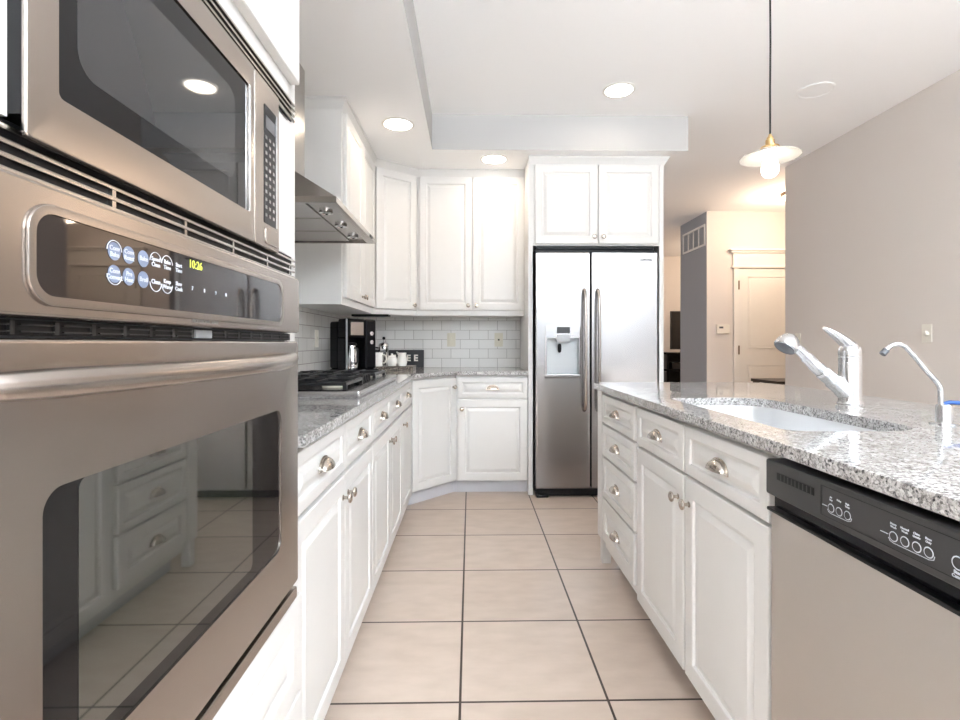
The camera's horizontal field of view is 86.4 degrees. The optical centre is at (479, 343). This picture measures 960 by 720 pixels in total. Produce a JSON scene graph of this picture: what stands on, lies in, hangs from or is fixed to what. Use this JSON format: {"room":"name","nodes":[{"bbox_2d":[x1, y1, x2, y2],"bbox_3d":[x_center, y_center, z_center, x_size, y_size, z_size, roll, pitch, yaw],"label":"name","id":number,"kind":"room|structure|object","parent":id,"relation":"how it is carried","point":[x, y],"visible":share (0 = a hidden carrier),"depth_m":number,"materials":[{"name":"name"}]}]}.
{"room":"kitchen","nodes":[
{"label":"kitchen","id":0,"kind":"room"},
{"bbox_2d":[299,0,687,171],"bbox_3d":[0.237,-1.505,1.595,2.593,0.250,5.580,0,0,-1],"label":"ceiling","id":1,"kind":"structure","parent":0,"point":[366,52],"depth_m":3.30,"materials":[{"name":"white paint"}]},
{"bbox_2d":[381,117,414,130],"bbox_3d":[-0.515,-1.376,3.213,0.206,0.006,0.206,0,0,-1],"label":"recessed light","id":2,"kind":"object","parent":1,"relation":"in","point":[391,123],"visible":1,"depth_m":3.21,"materials":[{"name":"white paint"}]},
{"bbox_2d":[305,96,523,177],"bbox_3d":[-0.520,-1.351,3.608,0.690,0.057,1.870,0,0,43],"label":"trim","id":3,"kind":"structure","parent":1,"relation":"attached to","point":[311,102],"depth_m":3.88,"materials":[{"name":"white paint"}]},
{"bbox_2d":[480,154,507,163],"bbox_3d":[0.104,-1.376,3.823,0.206,0.006,0.206,0,0,-1],"label":"recessed light","id":4,"kind":"object","parent":1,"relation":"in","point":[490,158],"visible":1,"depth_m":3.82,"materials":[{"name":"white paint"}]},
{"bbox_2d":[324,488,715,719],"bbox_3d":[2.429,1.150,2.996,7.230,0.060,13.300,0,0,-1],"label":"floor","id":5,"kind":"structure","parent":0,"point":[483,605],"depth_m":2.01,"materials":[{"name":"tile"}]},
{"bbox_2d":[0,0,300,719],"bbox_3d":[-0.695,-0.129,0.733,0.673,2.498,0.823,0,0,-1],"label":"tall cabinet","id":6,"kind":"object","parent":5,"relation":"on","point":[268,689],"visible":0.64,"depth_m":1.01,"materials":[{"name":"white paint"}]},
{"bbox_2d":[0,0,294,277],"bbox_3d":[-0.626,-0.336,0.746,0.477,0.390,0.755,0,0,-1],"label":"microwave oven","id":7,"kind":"object","parent":6,"relation":"in","point":[163,114],"visible":0.95,"depth_m":0.61,"materials":[{"name":"silver metal"}]},
{"bbox_2d":[0,168,298,719],"bbox_3d":[-0.661,0.200,0.707,0.705,0.673,0.781,0,0,-1],"label":"oven","id":8,"kind":"object","parent":6,"relation":"in","point":[149,372],"visible":1,"depth_m":0.55,"materials":[{"name":"grey metal"}]},
{"bbox_2d":[295,406,371,719],"bbox_3d":[-0.718,0.678,1.616,0.635,0.884,0.939,0,0,-1],"label":"base cabinet","id":9,"kind":"object","parent":5,"relation":"on","point":[334,581],"visible":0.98,"depth_m":1.47,"materials":[{"name":"white paint"}]},
{"bbox_2d":[298,368,527,447],"bbox_3d":[-0.348,0.221,2.758,1.446,0.030,3.210,0,0,-1],"label":"countertop","id":10,"kind":"structure","parent":9,"relation":"on","point":[317,417],"depth_m":1.78,"materials":[{"name":"stone"}]},
{"bbox_2d":[298,369,396,397],"bbox_3d":[-0.720,0.175,2.397,0.520,0.062,0.960,0,0,-1],"label":"gas cooktop","id":11,"kind":"object","parent":10,"relation":"in","point":[329,383],"visible":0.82,"depth_m":2.10,"materials":[{"name":"black metal"}]},
{"bbox_2d":[330,318,378,369],"bbox_3d":[-0.880,0.018,3.574,0.260,0.376,0.242,0,0,45],"label":"coffee maker","id":12,"kind":"object","parent":10,"relation":"on","point":[352,340],"visible":0.93,"depth_m":3.51,"materials":[{"name":"black plastic"}]},
{"bbox_2d":[374,365,415,369],"bbox_3d":[-0.676,0.191,4.018,0.320,0.029,0.260,0,0,-1],"label":"serving tray","id":13,"kind":"object","parent":10,"relation":"on","point":[407,367],"visible":0.64,"depth_m":3.89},
{"bbox_2d":[376,352,386,366],"bbox_3d":[-0.772,0.123,3.941,0.122,0.106,0.086,0,0,-1],"label":"coffee mug","id":14,"kind":"object","parent":13,"relation":"on","point":[379,355],"visible":0.78,"depth_m":3.91,"materials":[{"name":"white ceramic"}]},
{"bbox_2d":[376,337,388,365],"bbox_3d":[-0.786,0.061,4.071,0.126,0.230,0.086,0,0,-1],"label":"press","id":15,"kind":"object","parent":13,"relation":"on","point":[383,347],"visible":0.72,"depth_m":4.04,"materials":[{"name":"silver glass"}]},
{"bbox_2d":[387,353,396,365],"bbox_3d":[-0.679,0.126,3.948,0.078,0.100,0.078,0,0,-1],"label":"sugar bowl","id":16,"kind":"object","parent":13,"relation":"on","point":[391,360],"visible":0.98,"depth_m":3.92,"materials":[{"name":"white ceramic"}]},
{"bbox_2d":[396,352,406,365],"bbox_3d":[-0.601,0.120,3.962,0.099,0.112,0.080,0,0,-36],"label":"jug","id":17,"kind":"object","parent":13,"relation":"on","point":[401,359],"visible":1,"depth_m":3.93,"materials":[{"name":"white ceramic"}]},
{"bbox_2d":[376,350,423,367],"bbox_3d":[-0.695,0.130,4.335,0.437,0.152,0.022,0,0,-1],"label":"coffee sign","id":18,"kind":"object","parent":10,"relation":"on","point":[414,357],"visible":0.34,"depth_m":4.33,"materials":[{"name":"black"}]},
{"bbox_2d":[369,387,401,594],"bbox_3d":[-0.735,0.678,2.542,0.635,0.884,0.908,0,0,-1],"label":"base cabinet","id":19,"kind":"object","parent":5,"relation":"on","point":[386,444],"visible":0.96,"depth_m":2.41,"materials":[{"name":"white paint"}]},
{"bbox_2d":[400,381,411,517],"bbox_3d":[-0.748,0.678,3.236,0.635,0.884,0.477,0,0,-1],"label":"base cabinet","id":20,"kind":"object","parent":5,"relation":"on","point":[406,413],"visible":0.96,"depth_m":3.20,"materials":[{"name":"white paint"}]},
{"bbox_2d":[407,376,456,505],"bbox_3d":[-0.631,0.678,3.917,0.921,0.884,0.879,0,0,-1],"label":"base cabinet","id":21,"kind":"object","parent":5,"relation":"on","point":[433,404],"visible":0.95,"depth_m":3.63,"materials":[{"name":"white paint"}]},
{"bbox_2d":[456,375,527,491],"bbox_3d":[0.085,0.678,4.060,0.532,0.884,0.615,0,0,-1],"label":"base cabinet","id":22,"kind":"object","parent":5,"relation":"on","point":[492,410],"visible":1,"depth_m":3.78,"materials":[{"name":"white paint"}]},
{"bbox_2d":[520,160,663,494],"bbox_3d":[0.856,-0.129,4.068,1.008,2.498,0.654,0,0,-1],"label":"tall cabinet","id":23,"kind":"object","parent":5,"relation":"on","point":[565,205],"visible":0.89,"depth_m":3.78,"materials":[{"name":"white paint"}]},
{"bbox_2d":[528,155,669,165],"bbox_3d":[0.873,-1.351,4.074,1.044,0.057,0.642,0,0,-1],"label":"trim","id":24,"kind":"structure","parent":23,"relation":"attached to","point":[532,159],"depth_m":3.77,"materials":[{"name":"white paint"}]},
{"bbox_2d":[533,246,656,497],"bbox_3d":[0.845,0.203,4.007,0.892,1.835,0.719,0,0,-1],"label":"refrigerator","id":25,"kind":"object","parent":5,"relation":"on","point":[595,307],"visible":0.87,"depth_m":3.72,"materials":[{"name":"silver metal"}]},
{"bbox_2d":[598,390,640,592],"bbox_3d":[0.901,0.678,2.345,0.630,0.884,0.612,0,0,-1],"label":"base cabinet","id":26,"kind":"object","parent":5,"relation":"on","point":[617,417],"visible":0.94,"depth_m":2.27,"materials":[{"name":"white paint"}]},
{"bbox_2d":[594,382,959,520],"bbox_3d":[1.082,0.221,1.223,0.923,0.030,3.005,0,0,-1],"label":"countertop","id":27,"kind":"structure","parent":26,"relation":"on","point":[908,458],"depth_m":1.17,"materials":[{"name":"stone"}]},
{"bbox_2d":[699,406,875,430],"bbox_3d":[0.893,0.319,1.571,0.379,0.166,0.767,0,0,-1],"label":"sink","id":28,"kind":"object","parent":27,"relation":"in","point":[776,418],"visible":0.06,"depth_m":1.79,"materials":[{"name":"white ceramic"}]},
{"bbox_2d":[774,327,864,407],"bbox_3d":[1.102,0.075,1.661,0.284,0.261,0.080,0,0,-1],"label":"kitchen faucet","id":29,"kind":"object","parent":27,"relation":"on","point":[846,385],"visible":1,"depth_m":1.64,"materials":[{"name":"white metal"}]},
{"bbox_2d":[879,342,959,425],"bbox_3d":[1.144,0.101,1.307,0.245,0.210,0.060,0,0,-1],"label":"tap","id":30,"kind":"object","parent":27,"relation":"on","point":[944,412],"visible":1,"depth_m":1.30,"materials":[{"name":"white metal"}]},
{"bbox_2d":[664,352,679,381],"bbox_3d":[3.758,0.633,8.662,1.360,0.973,0.420,0,0,-1],"label":"media console","id":31,"kind":"object","parent":5,"relation":"on","point":[670,375],"visible":0.07,"depth_m":8.53,"materials":[{"name":"black"}]},
{"bbox_2d":[664,352,679,370],"bbox_3d":[3.758,0.619,8.662,1.360,0.943,0.420,0,0,-1],"label":"shelf","id":32,"kind":"object","parent":31,"relation":"attached to","point":[668,356],"depth_m":8.49,"materials":[{"name":"black"}]},
{"bbox_2d":[669,362,679,368],"bbox_3d":[3.418,0.371,8.661,0.440,0.102,0.290,0,0,-1],"label":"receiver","id":33,"kind":"object","parent":31,"relation":"on","point":[672,365],"visible":0.24,"depth_m":8.51,"materials":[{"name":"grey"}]},
{"bbox_2d":[670,311,679,348],"bbox_3d":[3.710,-0.202,8.691,0.955,0.696,0.200,0,0,-1],"label":"television","id":34,"kind":"object","parent":31,"relation":"on","point":[674,315],"visible":0.25,"depth_m":8.66,"materials":[{"name":"grey"}]},
{"bbox_2d":[637,406,783,719],"bbox_3d":[0.913,0.678,1.581,0.630,0.884,0.914,0,0,-1],"label":"base cabinet","id":35,"kind":"object","parent":5,"relation":"on","point":[704,518],"visible":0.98,"depth_m":1.41,"materials":[{"name":"white paint"}]},
{"bbox_2d":[751,378,784,384],"bbox_3d":[3.438,0.754,5.465,0.820,0.732,0.500,0,0,-1],"label":"table","id":36,"kind":"object","parent":5,"relation":"on","point":[781,381],"visible":0.21,"depth_m":5.51,"materials":[{"name":"black wood"}]},
{"bbox_2d":[766,458,959,719],"bbox_3d":[0.927,0.672,0.811,0.615,0.856,0.616,0,0,-1],"label":"dishwasher","id":37,"kind":"object","parent":5,"relation":"on","point":[865,582],"visible":1,"depth_m":0.85,"materials":[{"name":"silver metal"}]},
{"bbox_2d":[664,256,679,351],"bbox_3d":[2.620,-0.255,9.601,6.600,2.750,0.100,0,0,-1],"label":"wall","id":38,"kind":"structure","parent":0,"point":[671,263],"depth_m":9.57,"materials":[{"name":"white paint"}]},
{"bbox_2d":[413,0,959,255],"bbox_3d":[2.429,-1.670,2.996,7.230,0.080,13.300,0,0,-1],"label":"ceiling","id":39,"kind":"structure","parent":0,"point":[706,62],"depth_m":3.00,"materials":[{"name":"white paint"}]},
{"bbox_2d":[603,82,635,97],"bbox_3d":[0.893,-1.626,3.285,0.206,0.006,0.206,0,0,-1],"label":"recessed light","id":40,"kind":"object","parent":39,"relation":"in","point":[619,89],"visible":1,"depth_m":3.28,"materials":[{"name":"white paint"}]},
{"bbox_2d":[739,0,802,177],"bbox_3d":[1.337,-1.197,2.356,0.256,0.866,0.256,0,0,-1],"label":"pendant light","id":41,"kind":"object","parent":39,"relation":"hanging from","point":[769,157],"visible":1,"depth_m":2.35,"materials":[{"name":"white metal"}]},
{"bbox_2d":[760,134,779,148],"bbox_3d":[1.338,-0.931,2.354,0.080,0.067,0.080,0,0,-1],"label":"socket","id":42,"kind":"object","parent":41,"relation":"attached to","point":[770,141],"depth_m":2.34,"materials":[{"name":"gold metal"}]},
{"bbox_2d":[797,82,835,97],"bbox_3d":[2.159,-1.627,3.286,0.210,0.006,0.210,0,0,-1],"label":"ceiling speaker","id":43,"kind":"object","parent":39,"relation":"attached to","point":[821,88],"visible":1,"depth_m":3.28,"materials":[{"name":"white paint"}]},
{"bbox_2d":[680,211,784,381],"bbox_3d":[4.332,-0.255,6.728,3.085,2.750,0.790,0,0,-1],"label":"wall","id":44,"kind":"structure","parent":0,"point":[706,272],"depth_m":6.31,"materials":[{"name":"white paint"}]},
{"bbox_2d":[683,224,704,254],"bbox_3d":[2.784,-1.350,6.668,0.010,0.270,0.660,0,0,-1],"label":"air vent","id":45,"kind":"object","parent":44,"relation":"in","point":[697,229],"visible":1,"depth_m":6.63,"materials":[{"name":"white metal"}]},
{"bbox_2d":[716,325,729,333],"bbox_3d":[2.990,-0.176,6.290,0.155,0.112,0.033,0,0,-1],"label":"thermostat","id":46,"kind":"object","parent":44,"relation":"attached to","point":[720,329],"visible":1,"depth_m":6.28,"materials":[{"name":"white plastic"}]},
{"bbox_2d":[729,248,784,382],"bbox_3d":[3.585,-0.021,6.277,1.035,2.282,0.082,0,0,-1],"label":"door","id":47,"kind":"structure","parent":44,"relation":"in","point":[758,293],"depth_m":6.30,"materials":[{"name":"white paint"}]},
{"bbox_2d":[785,70,959,407],"bbox_3d":[2.959,-0.255,0.591,0.120,2.750,8.270,0,0,-1],"label":"wall","id":48,"kind":"structure","parent":0,"point":[872,213],"depth_m":3.58,"materials":[{"name":"white paint"}]},
{"bbox_2d":[795,333,800,343],"bbox_3d":[2.813,-0.032,4.534,0.023,0.116,0.072,0,0,-1],"label":"wall switch","id":49,"kind":"object","parent":48,"relation":"attached to","point":[798,335],"visible":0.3,"depth_m":4.51,"materials":[{"name":"white plastic"}]},
{"bbox_2d":[922,324,931,341],"bbox_3d":[2.837,-0.065,3.254,0.023,0.116,0.072,0,0,-1],"label":"wall switch","id":50,"kind":"object","parent":48,"relation":"attached to","point":[926,328],"visible":1,"depth_m":3.25,"materials":[{"name":"white plastic"}]},
{"bbox_3d":[0.152,-0.255,4.444,2.530,2.750,0.120,0,0,-1],"label":"wall","id":51,"kind":"structure","parent":0,"visible":0},
{"bbox_2d":[337,167,418,316],"bbox_3d":[-0.795,-0.800,4.083,0.600,1.156,0.540,0,0,-1],"label":"upper cabinet","id":52,"kind":"object","parent":51,"relation":"attached to","point":[395,192],"visible":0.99,"depth_m":3.92,"materials":[{"name":"white paint"}]},
{"bbox_2d":[351,314,389,316],"bbox_3d":[-0.834,-0.214,3.915,0.280,0.016,0.100,0,0,-1],"label":"light","id":53,"kind":"object","parent":52,"relation":"attached to","point":[353,315],"visible":0.99,"depth_m":3.87,"materials":[{"name":"black plastic"}]},
{"bbox_2d":[351,317,519,367],"bbox_3d":[-0.384,-0.037,4.369,1.457,0.486,0.010,0,0,-1],"label":"backsplash","id":54,"kind":"structure","parent":51,"relation":"attached to","point":[474,348],"depth_m":4.37,"materials":[{"name":"tile"}]},
{"bbox_2d":[447,333,455,346],"bbox_3d":[-0.245,-0.032,4.358,0.072,0.116,0.016,0,0,-1],"label":"wall switch","id":55,"kind":"object","parent":51,"relation":"attached to","point":[451,337],"visible":1,"depth_m":4.36,"materials":[{"name":"beige plastic"}]},
{"bbox_2d":[417,177,523,317],"bbox_3d":[-0.077,-0.800,4.194,0.853,1.156,0.346,0,0,-1],"label":"upper cabinet","id":56,"kind":"object","parent":51,"relation":"attached to","point":[470,231],"visible":1,"depth_m":4.05,"materials":[{"name":"white paint"}]},
{"bbox_2d":[494,333,502,346],"bbox_3d":[0.160,-0.032,4.370,0.072,0.116,0.007,0,0,-1],"label":"wall outlet","id":57,"kind":"object","parent":51,"relation":"attached to","point":[498,337],"visible":1,"depth_m":4.37,"materials":[{"name":"beige plastic"}]},
{"bbox_3d":[-1.088,-0.255,0.430,0.100,2.750,8.100,0,0,-1],"label":"wall","id":58,"kind":"structure","parent":0,"visible":0},
{"bbox_2d":[315,330,318,346],"bbox_3d":[-1.075,-0.032,3.380,0.016,0.116,0.072,0,0,-1],"label":"wall switch","id":59,"kind":"object","parent":58,"relation":"attached to","point":[316,331],"visible":1,"depth_m":3.37,"materials":[{"name":"white plastic"}]},
{"bbox_2d":[295,306,350,371],"bbox_3d":[-1.077,-0.187,2.755,0.010,0.786,3.190,0,0,-1],"label":"backsplash","id":60,"kind":"structure","parent":58,"relation":"attached to","point":[311,357],"depth_m":3.32,"materials":[{"name":"tile"}]},
{"bbox_2d":[295,109,374,313],"bbox_3d":[-0.911,-0.800,3.346,0.340,1.156,0.926,0,0,-1],"label":"upper cabinet","id":61,"kind":"object","parent":58,"relation":"attached to","point":[333,278],"visible":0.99,"depth_m":2.89,"materials":[{"name":"white paint"}]},
{"bbox_2d":[295,63,375,243],"bbox_3d":[-0.816,-0.966,2.413,0.496,0.825,0.835,0,0,-1],"label":"range hood","id":62,"kind":"object","parent":58,"relation":"attached to","point":[321,217],"visible":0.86,"depth_m":2.45,"materials":[{"name":"silver metal"}]},
{"bbox_2d":[319,209,332,214],"bbox_3d":[-0.656,-0.559,2.178,0.056,0.012,0.056,0,0,-1],"label":"lamp","id":63,"kind":"object","parent":62,"relation":"on","point":[321,211],"depth_m":2.16,"materials":[{"name":"silver metal"}]},
{"bbox_2d":[335,223,346,227],"bbox_3d":[-0.661,-0.559,2.428,0.056,0.012,0.056,0,0,-1],"label":"lamp","id":64,"kind":"object","parent":62,"relation":"on","point":[339,225],"depth_m":2.41,"materials":[{"name":"silver metal"}]},
{"bbox_2d":[348,235,358,238],"bbox_3d":[-0.665,-0.559,2.678,0.056,0.012,0.056,0,0,-1],"label":"lamp","id":65,"kind":"object","parent":62,"relation":"on","point":[349,236],"depth_m":2.67,"materials":[{"name":"silver metal"}]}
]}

